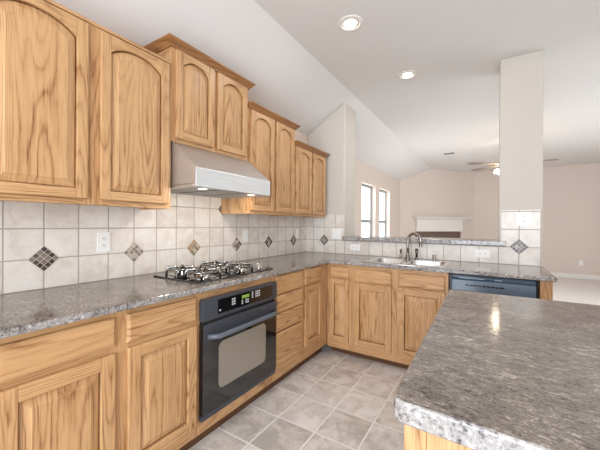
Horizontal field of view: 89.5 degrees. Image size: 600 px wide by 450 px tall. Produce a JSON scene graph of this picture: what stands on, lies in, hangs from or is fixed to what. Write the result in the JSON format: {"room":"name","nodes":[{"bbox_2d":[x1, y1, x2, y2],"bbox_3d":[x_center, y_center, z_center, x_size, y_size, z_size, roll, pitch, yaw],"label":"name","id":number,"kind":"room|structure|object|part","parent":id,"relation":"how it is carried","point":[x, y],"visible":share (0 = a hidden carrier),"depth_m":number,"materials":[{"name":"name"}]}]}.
{"room":"kitchen","nodes":[
{"label":"kitchen","id":0,"kind":"room"},
{"bbox_2d":[2,130,399,294],"bbox_3d":[-0.395,0.060,3.156,0.120,2.373,10.800,0,0,32],"label":"wall","id":1,"kind":"structure","parent":0,"point":[365,174],"depth_m":6.10,"materials":[{"name":"beige paint"}]},
{"bbox_2d":[0,0,171,209],"bbox_3d":[-1.136,-0.548,1.553,0.316,0.895,0.866,0,0,32],"label":"upper cabinet","id":2,"kind":"object","parent":1,"relation":"attached to","point":[85,108],"visible":1,"depth_m":1.42,"materials":[{"name":"brown wood"}]},
{"bbox_3d":[-1.123,-0.552,1.296,0.014,0.765,0.293,0,0,32],"label":"raised panel","id":3,"kind":"part","parent":2,"relation":"part of","materials":[{"name":"brown wood"}]},
{"bbox_3d":[-1.124,-0.547,1.296,0.020,0.839,0.377,0,0,32],"label":"door","id":4,"kind":"part","parent":2,"relation":"part of","materials":[{"name":"brown wood"}]},
{"bbox_3d":[-0.892,-0.546,1.663,0.020,0.839,0.374,0,0,32],"label":"door","id":5,"kind":"part","parent":2,"relation":"part of","materials":[{"name":"brown wood"}]},
{"bbox_3d":[-0.892,-0.551,1.662,0.014,0.765,0.290,0,0,32],"label":"raised panel","id":6,"kind":"part","parent":2,"relation":"part of","materials":[{"name":"brown wood"}]},
{"bbox_2d":[0,193,306,294],"bbox_3d":[-1.141,-0.094,1.853,0.009,0.848,4.600,0,0,32],"label":"tile backsplash","id":7,"kind":"structure","parent":1,"relation":"attached to","point":[43,245],"depth_m":1.90,"materials":[{"name":"tile"}]},
{"bbox_2d":[97,232,109,251],"bbox_3d":[-1.168,0.101,1.802,0.007,0.118,0.072,0,0,32],"label":"power outlet","id":8,"kind":"object","parent":7,"relation":"attached to","point":[103,238],"visible":1,"depth_m":1.80,"materials":[{"name":"white plastic"}]},
{"bbox_2d":[243,230,247,241],"bbox_3d":[-0.511,0.103,2.841,0.008,0.118,0.070,0,0,32],"label":"light switch","id":9,"kind":"object","parent":7,"relation":"attached to","point":[245,232],"visible":1,"depth_m":2.83,"materials":[{"name":"white plastic"}]},
{"bbox_2d":[144,33,255,160],"bbox_3d":[-0.709,-0.826,2.203,0.340,0.620,0.774,0,0,32],"label":"upper cabinet","id":10,"kind":"object","parent":1,"relation":"attached to","point":[209,100],"visible":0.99,"depth_m":2.04,"materials":[{"name":"brown wood"}]},
{"bbox_3d":[-0.684,-0.811,1.989,0.020,0.543,0.300,0,0,32],"label":"door","id":11,"kind":"part","parent":10,"relation":"part of","materials":[{"name":"brown wood"}]},
{"bbox_3d":[-0.683,-0.816,1.989,0.014,0.469,0.216,0,0,32],"label":"raised panel","id":12,"kind":"part","parent":10,"relation":"part of","materials":[{"name":"brown wood"}]},
{"bbox_3d":[-0.707,-1.113,2.202,0.339,0.046,0.774,0,0,32],"label":"crown molding","id":13,"kind":"part","parent":10,"relation":"part of","materials":[{"name":"brown wood"}]},
{"bbox_3d":[-0.612,-0.817,2.141,0.020,0.604,0.686,0,0,32],"label":"frame","id":14,"kind":"part","parent":10,"relation":"part of","materials":[{"name":"brown wood"}]},
{"bbox_2d":[170,141,269,198],"bbox_3d":[-0.631,-0.367,2.165,0.520,0.292,0.690,0,0,32],"label":"range hood","id":15,"kind":"object","parent":10,"relation":"attached to","point":[195,171],"visible":0.9,"depth_m":1.95,"materials":[{"name":"silver metal"}]},
{"bbox_3d":[-0.504,-0.811,2.273,0.020,0.543,0.300,0,0,32],"label":"door","id":16,"kind":"part","parent":10,"relation":"part of","materials":[{"name":"brown wood"}]},
{"bbox_3d":[-0.504,-0.816,2.273,0.014,0.469,0.216,0,0,32],"label":"raised panel","id":17,"kind":"part","parent":10,"relation":"part of","materials":[{"name":"brown wood"}]},
{"bbox_2d":[221,101,300,215],"bbox_3d":[-0.335,-0.540,2.800,0.340,0.896,0.723,0,0,32],"label":"upper cabinet","id":18,"kind":"object","parent":1,"relation":"attached to","point":[271,136],"visible":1,"depth_m":2.66,"materials":[{"name":"brown wood"}]},
{"bbox_3d":[-0.316,-0.528,2.575,0.020,0.816,0.310,0,0,32],"label":"door","id":19,"kind":"part","parent":18,"relation":"part of","materials":[{"name":"brown wood"}]},
{"bbox_3d":[-0.316,-0.533,2.575,0.014,0.742,0.226,0,0,32],"label":"raised panel","id":20,"kind":"part","parent":18,"relation":"part of","materials":[{"name":"brown wood"}]},
{"bbox_3d":[-0.248,-0.530,2.720,0.020,0.878,0.679,0,0,32],"label":"frame","id":21,"kind":"part","parent":18,"relation":"part of","materials":[{"name":"brown wood"}]},
{"bbox_3d":[-0.331,-0.965,2.799,0.339,0.046,0.722,0,0,32],"label":"crown molding","id":22,"kind":"part","parent":18,"relation":"part of","materials":[{"name":"brown wood"}]},
{"bbox_3d":[-0.139,-0.527,2.855,0.020,0.816,0.294,0,0,32],"label":"door","id":23,"kind":"part","parent":18,"relation":"part of","materials":[{"name":"brown wood"}]},
{"bbox_3d":[-0.139,-0.532,2.854,0.014,0.742,0.210,0,0,32],"label":"raised panel","id":24,"kind":"part","parent":18,"relation":"part of","materials":[{"name":"brown wood"}]},
{"bbox_2d":[294,140,329,217],"bbox_3d":[0.022,-0.463,3.366,0.340,0.745,0.702,0,0,32],"label":"upper cabinet","id":25,"kind":"object","parent":1,"relation":"attached to","point":[310,162],"visible":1,"depth_m":3.23,"materials":[{"name":"brown wood"}]},
{"bbox_3d":[0.040,-0.451,3.140,0.020,0.665,0.307,0,0,32],"label":"door","id":26,"kind":"part","parent":25,"relation":"part of","materials":[{"name":"brown wood"}]},
{"bbox_3d":[0.041,-0.456,3.140,0.014,0.591,0.223,0,0,32],"label":"raised panel","id":27,"kind":"part","parent":25,"relation":"part of","materials":[{"name":"brown wood"}]},
{"bbox_3d":[0.108,-0.453,3.286,0.020,0.726,0.658,0,0,32],"label":"frame","id":28,"kind":"part","parent":25,"relation":"part of","materials":[{"name":"brown wood"}]},
{"bbox_3d":[0.025,-0.813,3.366,0.339,0.046,0.701,0,0,32],"label":"crown molding","id":29,"kind":"part","parent":25,"relation":"part of","materials":[{"name":"brown wood"}]},
{"bbox_3d":[0.215,-0.450,3.416,0.020,0.665,0.286,0,0,32],"label":"door","id":30,"kind":"part","parent":25,"relation":"part of","materials":[{"name":"brown wood"}]},
{"bbox_3d":[0.215,-0.455,3.416,0.014,0.591,0.202,0,0,32],"label":"raised panel","id":31,"kind":"part","parent":25,"relation":"part of","materials":[{"name":"brown wood"}]},
{"bbox_2d":[361,184,370,235],"bbox_3d":[1.266,-0.055,5.755,0.149,1.435,0.830,0,0,32],"label":"window","id":32,"kind":"structure","parent":1,"relation":"in","point":[363,185],"depth_m":6.07,"materials":[{"name":"plastic"}]},
{"bbox_2d":[379,189,385,235],"bbox_3d":[1.806,-0.053,6.609,0.149,1.435,0.810,0,0,32],"label":"window","id":33,"kind":"structure","parent":1,"relation":"in","point":[381,191],"depth_m":6.92,"materials":[{"name":"plastic"}]},
{"bbox_2d":[53,0,599,180],"bbox_3d":[2.677,-1.316,2.383,6.120,0.569,12.770,0,0,32],"label":"ceiling","id":34,"kind":"structure","parent":0,"point":[303,67],"depth_m":2.65,"materials":[{"name":"white paint"}]},
{"bbox_2d":[338,15,362,31],"bbox_3d":[0.374,-1.489,2.241,0.183,0.013,0.183,0,0,32],"label":"recessed light","id":35,"kind":"object","parent":34,"relation":"in","point":[348,23],"visible":1,"depth_m":2.23,"materials":[{"name":"white paint"}]},
{"bbox_2d":[398,70,416,79],"bbox_3d":[1.067,-1.486,3.004,0.183,0.013,0.183,0,0,32],"label":"recessed light","id":36,"kind":"object","parent":34,"relation":"in","point":[408,74],"visible":1,"depth_m":2.99,"materials":[{"name":"white paint"}]},
{"bbox_2d":[467,159,558,174],"bbox_3d":[3.474,-1.169,4.989,1.222,0.621,1.258,0,0,32],"label":"ceiling fan","id":37,"kind":"object","parent":34,"relation":"hanging from","point":[470,163],"visible":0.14,"depth_m":5.02,"materials":[{"name":"beige wood"}]},
{"bbox_3d":[3.020,-1.018,5.008,0.490,0.016,0.132,0,0,-2],"label":"blade","id":38,"kind":"part","parent":37,"relation":"part of","materials":[{"name":"wood"}]},
{"bbox_3d":[3.295,-1.017,5.411,0.132,0.016,0.490,0,0,-20],"label":"blade","id":39,"kind":"part","parent":37,"relation":"part of","materials":[{"name":"beige wood"}]},
{"bbox_2d":[308,103,355,253],"bbox_3d":[0.391,-0.091,3.807,0.513,2.684,0.340,0,0,32],"label":"wall","id":40,"kind":"structure","parent":0,"point":[335,136],"depth_m":3.62,"materials":[{"name":"beige paint"}]},
{"bbox_2d":[307,214,343,253],"bbox_3d":[0.299,0.103,3.657,0.506,0.466,0.009,0,0,32],"label":"tile backsplash","id":41,"kind":"structure","parent":40,"relation":"attached to","point":[319,229],"depth_m":3.65,"materials":[{"name":"tile"}]},
{"bbox_2d":[332,229,340,238],"bbox_3d":[0.428,0.103,3.570,0.112,0.118,0.008,0,0,32],"label":"light switch","id":42,"kind":"object","parent":41,"relation":"attached to","point":[336,233],"visible":1,"depth_m":3.57,"materials":[{"name":"white plastic"}]},
{"bbox_2d":[188,277,599,449],"bbox_3d":[2.659,1.319,2.389,6.120,0.100,12.770,0,0,32],"label":"floor","id":43,"kind":"structure","parent":0,"point":[336,400],"depth_m":2.05,"materials":[{"name":"tile"}]},
{"bbox_2d":[0,294,196,449],"bbox_3d":[-1.037,0.805,1.453,0.616,0.882,0.836,0,0,32],"label":"base cabinet","id":44,"kind":"object","parent":43,"relation":"on","point":[126,379],"visible":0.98,"depth_m":1.25,"materials":[{"name":"brown wood"}]},
{"bbox_3d":[-0.885,0.455,1.131,0.018,0.124,0.369,0,0,32],"label":"drawer","id":45,"kind":"part","parent":44,"relation":"part of","materials":[{"name":"brown wood"}]},
{"bbox_3d":[-0.888,0.821,1.131,0.020,0.553,0.367,0,0,32],"label":"door","id":46,"kind":"part","parent":44,"relation":"part of","materials":[{"name":"brown wood"}]},
{"bbox_3d":[-0.887,0.821,1.131,0.014,0.451,0.265,0,0,32],"label":"raised panel","id":47,"kind":"part","parent":44,"relation":"part of","materials":[{"name":"brown wood"}]},
{"bbox_3d":[-0.662,0.455,1.485,0.018,0.124,0.368,0,0,32],"label":"drawer","id":48,"kind":"part","parent":44,"relation":"part of","materials":[{"name":"brown wood"}]},
{"bbox_3d":[-0.663,0.820,1.487,0.020,0.556,0.364,0,0,32],"label":"door","id":49,"kind":"part","parent":44,"relation":"part of","materials":[{"name":"brown wood"}]},
{"bbox_3d":[-0.662,0.820,1.487,0.014,0.454,0.262,0,0,32],"label":"raised panel","id":50,"kind":"part","parent":44,"relation":"part of","materials":[{"name":"brown wood"}]},
{"bbox_2d":[189,276,273,448],"bbox_3d":[-0.634,0.806,2.109,0.596,0.882,0.700,0,0,32],"label":"base cabinet","id":51,"kind":"object","parent":43,"relation":"on","point":[203,429],"visible":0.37,"depth_m":1.84,"materials":[{"name":"brown wood"}]},
{"bbox_2d":[199,281,277,422],"bbox_3d":[-0.568,0.746,2.068,0.640,0.672,0.669,0,0,32],"label":"wall oven","id":52,"kind":"object","parent":51,"relation":"in","point":[237,328],"visible":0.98,"depth_m":1.85,"materials":[{"name":"black metal"}]},
{"bbox_3d":[-0.364,0.472,1.940,0.036,0.122,0.669,0,0,32],"label":"control panel","id":53,"kind":"part","parent":52,"relation":"part of","materials":[{"name":"black metal"}]},
{"bbox_3d":[-0.326,0.620,1.915,0.070,0.029,0.630,0,0,32],"label":"handle","id":54,"kind":"part","parent":52,"relation":"part of","materials":[{"name":"metal"}]},
{"bbox_3d":[-0.334,0.471,1.951,0.001,0.082,0.509,0,0,32],"label":"touch panel","id":55,"kind":"part","parent":52,"relation":"part of","materials":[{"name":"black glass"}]},
{"bbox_2d":[267,270,302,390],"bbox_3d":[-0.332,0.807,2.570,0.615,0.882,0.398,0,0,32],"label":"base cabinet","id":56,"kind":"object","parent":43,"relation":"on","point":[289,285],"visible":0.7,"depth_m":2.38,"materials":[{"name":"brown wood"}]},
{"bbox_3d":[-0.080,0.598,2.408,0.018,0.130,0.366,0,0,32],"label":"drawer","id":57,"kind":"part","parent":56,"relation":"part of","materials":[{"name":"brown wood"}]},
{"bbox_3d":[-0.082,0.938,2.409,0.018,0.252,0.366,0,0,32],"label":"drawer","id":58,"kind":"part","parent":56,"relation":"part of","materials":[{"name":"brown wood"}]},
{"bbox_3d":[-0.081,0.738,2.408,0.018,0.133,0.366,0,0,32],"label":"drawer","id":59,"kind":"part","parent":56,"relation":"part of","materials":[{"name":"brown wood"}]},
{"bbox_3d":[-0.079,0.453,2.408,0.018,0.142,0.366,0,0,32],"label":"drawer","id":60,"kind":"part","parent":56,"relation":"part of","materials":[{"name":"brown wood"}]},
{"bbox_2d":[296,264,326,368],"bbox_3d":[-0.103,0.808,2.933,0.616,0.882,0.456,0,0,32],"label":"base cabinet","id":61,"kind":"object","parent":43,"relation":"on","point":[314,286],"visible":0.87,"depth_m":2.73,"materials":[{"name":"brown wood"}]},
{"bbox_3d":[0.119,0.448,2.720,0.018,0.137,0.282,0,0,32],"label":"drawer","id":62,"kind":"part","parent":61,"relation":"part of","materials":[{"name":"brown wood"}]},
{"bbox_3d":[0.121,0.797,2.728,0.020,0.525,0.294,0,0,32],"label":"door","id":63,"kind":"part","parent":61,"relation":"part of","materials":[{"name":"brown wood"}]},
{"bbox_3d":[0.121,0.797,2.727,0.014,0.433,0.202,0,0,32],"label":"raised panel","id":64,"kind":"part","parent":61,"relation":"part of","materials":[{"name":"brown wood"}]},
{"bbox_2d":[327,263,353,354],"bbox_3d":[0.528,0.812,3.148,0.254,0.882,0.616,0,0,32],"label":"base cabinet","id":65,"kind":"object","parent":43,"relation":"on","point":[339,276],"visible":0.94,"depth_m":2.89,"materials":[{"name":"brown wood"}]},
{"bbox_3d":[0.374,0.814,2.893,0.198,0.588,0.020,0,0,32],"label":"door","id":66,"kind":"part","parent":65,"relation":"part of","materials":[{"name":"brown wood"}]},
{"bbox_3d":[0.373,0.814,2.892,0.112,0.502,0.014,0,0,32],"label":"raised panel","id":67,"kind":"part","parent":65,"relation":"part of","materials":[{"name":"brown wood"}]},
{"bbox_3d":[0.375,0.450,2.893,0.194,0.106,0.018,0,0,32],"label":"drawer","id":68,"kind":"part","parent":65,"relation":"part of","materials":[{"name":"brown wood"}]},
{"bbox_2d":[351,265,449,368],"bbox_3d":[0.983,0.816,2.861,0.818,0.882,0.616,0,0,32],"label":"base cabinet","id":69,"kind":"object","parent":43,"relation":"on","point":[393,310],"visible":0.84,"depth_m":2.63,"materials":[{"name":"brown wood"}]},
{"bbox_3d":[0.647,0.824,2.720,0.347,0.575,0.020,0,0,32],"label":"door","id":70,"kind":"part","parent":69,"relation":"part of","materials":[{"name":"brown wood"}]},
{"bbox_3d":[0.647,0.824,2.720,0.245,0.473,0.014,0,0,32],"label":"raised panel","id":71,"kind":"part","parent":69,"relation":"part of","materials":[{"name":"brown wood"}]},
{"bbox_3d":[0.650,0.465,2.720,0.347,0.116,0.018,0,0,32],"label":"drawer","id":72,"kind":"part","parent":69,"relation":"part of","materials":[{"name":"brown wood"}]},
{"bbox_3d":[0.995,0.827,2.499,0.265,0.473,0.014,0,0,32],"label":"raised panel","id":73,"kind":"part","parent":69,"relation":"part of","materials":[{"name":"brown wood"}]},
{"bbox_3d":[0.996,0.827,2.500,0.367,0.575,0.020,0,0,32],"label":"door","id":74,"kind":"part","parent":69,"relation":"part of","materials":[{"name":"brown wood"}]},
{"bbox_3d":[0.998,0.468,2.499,0.367,0.116,0.018,0,0,32],"label":"drawer","id":75,"kind":"part","parent":69,"relation":"part of","materials":[{"name":"brown wood"}]},
{"bbox_2d":[404,424,472,449],"bbox_3d":[1.093,0.829,0.717,1.388,0.866,1.112,0,0,32],"label":"base cabinet","id":76,"kind":"object","parent":43,"relation":"on","point":[414,439],"visible":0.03,"depth_m":0.60,"materials":[{"name":"brown wood"}]},
{"bbox_2d":[394,290,599,449],"bbox_3d":[1.098,0.371,0.710,1.478,0.046,1.259,0,0,32],"label":"countertop","id":77,"kind":"structure","parent":76,"relation":"on","point":[489,371],"depth_m":0.68,"materials":[{"name":"stone"}]},
{"bbox_2d":[412,216,472,237],"bbox_3d":[3.772,0.526,7.981,1.799,1.478,0.199,0,0,-18],"label":"fireplace","id":78,"kind":"object","parent":43,"relation":"on","point":[437,227],"visible":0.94,"depth_m":7.97,"materials":[{"name":"white paint"}]},
{"bbox_2d":[412,216,472,219],"bbox_3d":[3.777,-0.174,7.979,1.799,0.078,0.199,0,0,-18],"label":"mantel shelf","id":79,"kind":"object","parent":78,"relation":"attached to","point":[415,217],"depth_m":7.87,"materials":[{"name":"white paint"}]},
{"bbox_2d":[450,273,538,298],"bbox_3d":[1.557,0.823,2.465,0.555,0.872,0.580,0,0,32],"label":"dishwasher","id":80,"kind":"object","parent":43,"relation":"on","point":[473,283],"visible":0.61,"depth_m":2.21,"materials":[{"name":"black metal"}]},
{"bbox_3d":[1.193,0.454,2.389,0.016,0.137,0.038,0,0,32],"label":"trim","id":81,"kind":"part","parent":80,"relation":"part of","materials":[{"name":"black metal"}]},
{"bbox_3d":[1.649,0.458,2.101,0.016,0.137,0.038,0,0,32],"label":"trim","id":82,"kind":"part","parent":80,"relation":"part of","materials":[{"name":"black metal"}]},
{"bbox_2d":[539,281,552,299],"bbox_3d":[1.845,0.823,2.326,0.070,0.881,0.593,0,0,32],"label":"cabinet end panel","id":83,"kind":"object","parent":43,"relation":"on","point":[545,287],"visible":0.02,"depth_m":2.07,"materials":[{"name":"brown wood"}]},
{"bbox_3d":[-1.491,0.803,0.735,0.616,0.882,0.858,0,0,32],"label":"base cabinet","id":84,"kind":"object","parent":43,"relation":"on","visible":0},
{"bbox_2d":[0,252,556,338],"bbox_3d":[0.037,0.355,1.545,2.334,0.032,3.859,0,0,32],"label":"countertop","id":85,"kind":"structure","parent":84,"relation":"on","point":[34,310],"depth_m":1.57,"materials":[{"name":"stone"}]},
{"bbox_2d":[153,260,272,283],"bbox_3d":[-0.575,0.316,2.127,0.442,0.096,0.706,0,0,32],"label":"gas cooktop","id":86,"kind":"object","parent":85,"relation":"in","point":[215,271],"visible":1,"depth_m":1.97,"materials":[{"name":"black metal"}]},
{"bbox_3d":[-0.783,0.312,1.987,0.139,0.024,0.139,0,0,32],"label":"burner","id":87,"kind":"part","parent":86,"relation":"part of","materials":[{"name":"metal"}]},
{"bbox_3d":[-0.605,0.313,1.886,0.163,0.024,0.163,0,0,32],"label":"burner","id":88,"kind":"part","parent":86,"relation":"part of","materials":[{"name":"metal"}]},
{"bbox_3d":[-0.626,0.312,2.236,0.163,0.024,0.163,0,0,32],"label":"burner","id":89,"kind":"part","parent":86,"relation":"part of","materials":[{"name":"metal"}]},
{"bbox_3d":[-0.432,0.314,2.155,0.143,0.024,0.143,0,0,32],"label":"burner","id":90,"kind":"part","parent":86,"relation":"part of","materials":[{"name":"metal"}]},
{"bbox_2d":[363,257,450,267],"bbox_3d":[0.999,0.423,2.812,0.688,0.170,0.502,0,0,32],"label":"sink","id":91,"kind":"object","parent":85,"relation":"in","point":[385,260],"visible":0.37,"depth_m":2.87,"materials":[{"name":"silver metal"}]},
{"bbox_3d":[0.844,0.421,2.881,0.275,0.170,0.370,0,0,32],"label":"bowl","id":92,"kind":"part","parent":91,"relation":"part of","materials":[{"name":"silver metal"}]},
{"bbox_2d":[415,248,418,259],"bbox_3d":[1.142,0.284,2.962,0.039,0.108,0.039,0,0,-24],"label":"sprayer","id":93,"kind":"object","parent":91,"relation":"on","point":[416,249],"visible":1,"depth_m":2.95,"materials":[{"name":"silver metal"}]},
{"bbox_3d":[1.119,0.424,2.707,0.295,0.170,0.370,0,0,32],"label":"bowl","id":94,"kind":"part","parent":91,"relation":"part of","materials":[{"name":"silver metal"}]},
{"bbox_2d":[405,232,421,258],"bbox_3d":[1.110,0.204,2.961,0.055,0.267,0.173,0,0,-40],"label":"faucet","id":95,"kind":"object","parent":85,"relation":"on","point":[412,233],"visible":1,"depth_m":2.99,"materials":[{"name":"silver metal"}]},
{"bbox_2d":[400,169,473,238],"bbox_3d":[3.648,-0.110,8.106,2.464,2.748,0.120,0,0,-18],"label":"wall","id":96,"kind":"structure","parent":0,"point":[431,192],"depth_m":8.05,"materials":[{"name":"beige paint"}]},
{"bbox_2d":[498,50,543,266],"bbox_3d":[2.005,-0.111,2.770,0.308,2.749,0.310,0,0,32],"label":"column","id":97,"kind":"structure","parent":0,"point":[521,84],"depth_m":2.63,"materials":[{"name":"beige paint"}]},
{"bbox_2d":[499,210,540,265],"bbox_3d":[1.914,0.109,2.638,0.298,0.480,0.009,0,0,32],"label":"tile backsplash","id":98,"kind":"structure","parent":97,"relation":"attached to","point":[523,243],"depth_m":2.63,"materials":[{"name":"tile"}]},
{"bbox_2d":[516,212,531,225],"bbox_3d":[1.937,-0.052,2.618,0.114,0.118,0.007,0,0,32],"label":"power outlet","id":99,"kind":"object","parent":98,"relation":"attached to","point":[522,218],"visible":1,"depth_m":2.61,"materials":[{"name":"white plastic"}]},
{"bbox_2d":[474,163,599,275],"bbox_3d":[6.731,-0.087,7.301,4.500,2.748,0.120,0,0,32],"label":"wall","id":100,"kind":"structure","parent":0,"point":[571,193],"depth_m":7.40,"materials":[{"name":"beige paint"}]},
{"bbox_2d":[550,272,599,279],"bbox_3d":[6.715,1.232,7.228,4.430,0.110,0.015,0,0,32],"label":"baseboard","id":101,"kind":"structure","parent":100,"relation":"attached to","point":[564,275],"depth_m":7.25,"materials":[{"name":"white paint"}]},
{"bbox_3d":[1.186,0.720,3.184,1.507,1.075,0.140,0,0,32],"label":"wall","id":102,"kind":"structure","parent":0,"visible":0},
{"bbox_2d":[344,240,498,263],"bbox_3d":[1.151,0.263,3.121,1.506,0.160,0.006,0,0,32],"label":"tile backsplash","id":103,"kind":"structure","parent":102,"relation":"attached to","point":[449,252],"depth_m":3.04,"materials":[{"name":"white tile"}]},
{"bbox_2d":[350,244,359,250],"bbox_3d":[0.627,0.255,3.444,0.118,0.072,0.007,0,0,32],"label":"power outlet","id":104,"kind":"object","parent":103,"relation":"attached to","point":[356,247],"visible":1,"depth_m":3.44,"materials":[{"name":"white plastic"}]},
{"bbox_2d":[475,249,489,257],"bbox_3d":[1.679,0.264,2.780,0.118,0.072,0.007,0,0,32],"label":"power outlet","id":105,"kind":"object","parent":103,"relation":"attached to","point":[478,253],"visible":1,"depth_m":2.78,"materials":[{"name":"white plastic"}]},
{"bbox_2d":[342,235,505,245],"bbox_3d":[1.265,0.160,3.265,1.572,0.044,0.442,0,0,32],"label":"countertop","id":106,"kind":"structure","parent":102,"relation":"on","point":[460,241],"depth_m":3.04,"materials":[{"name":"stone"}]}
]}

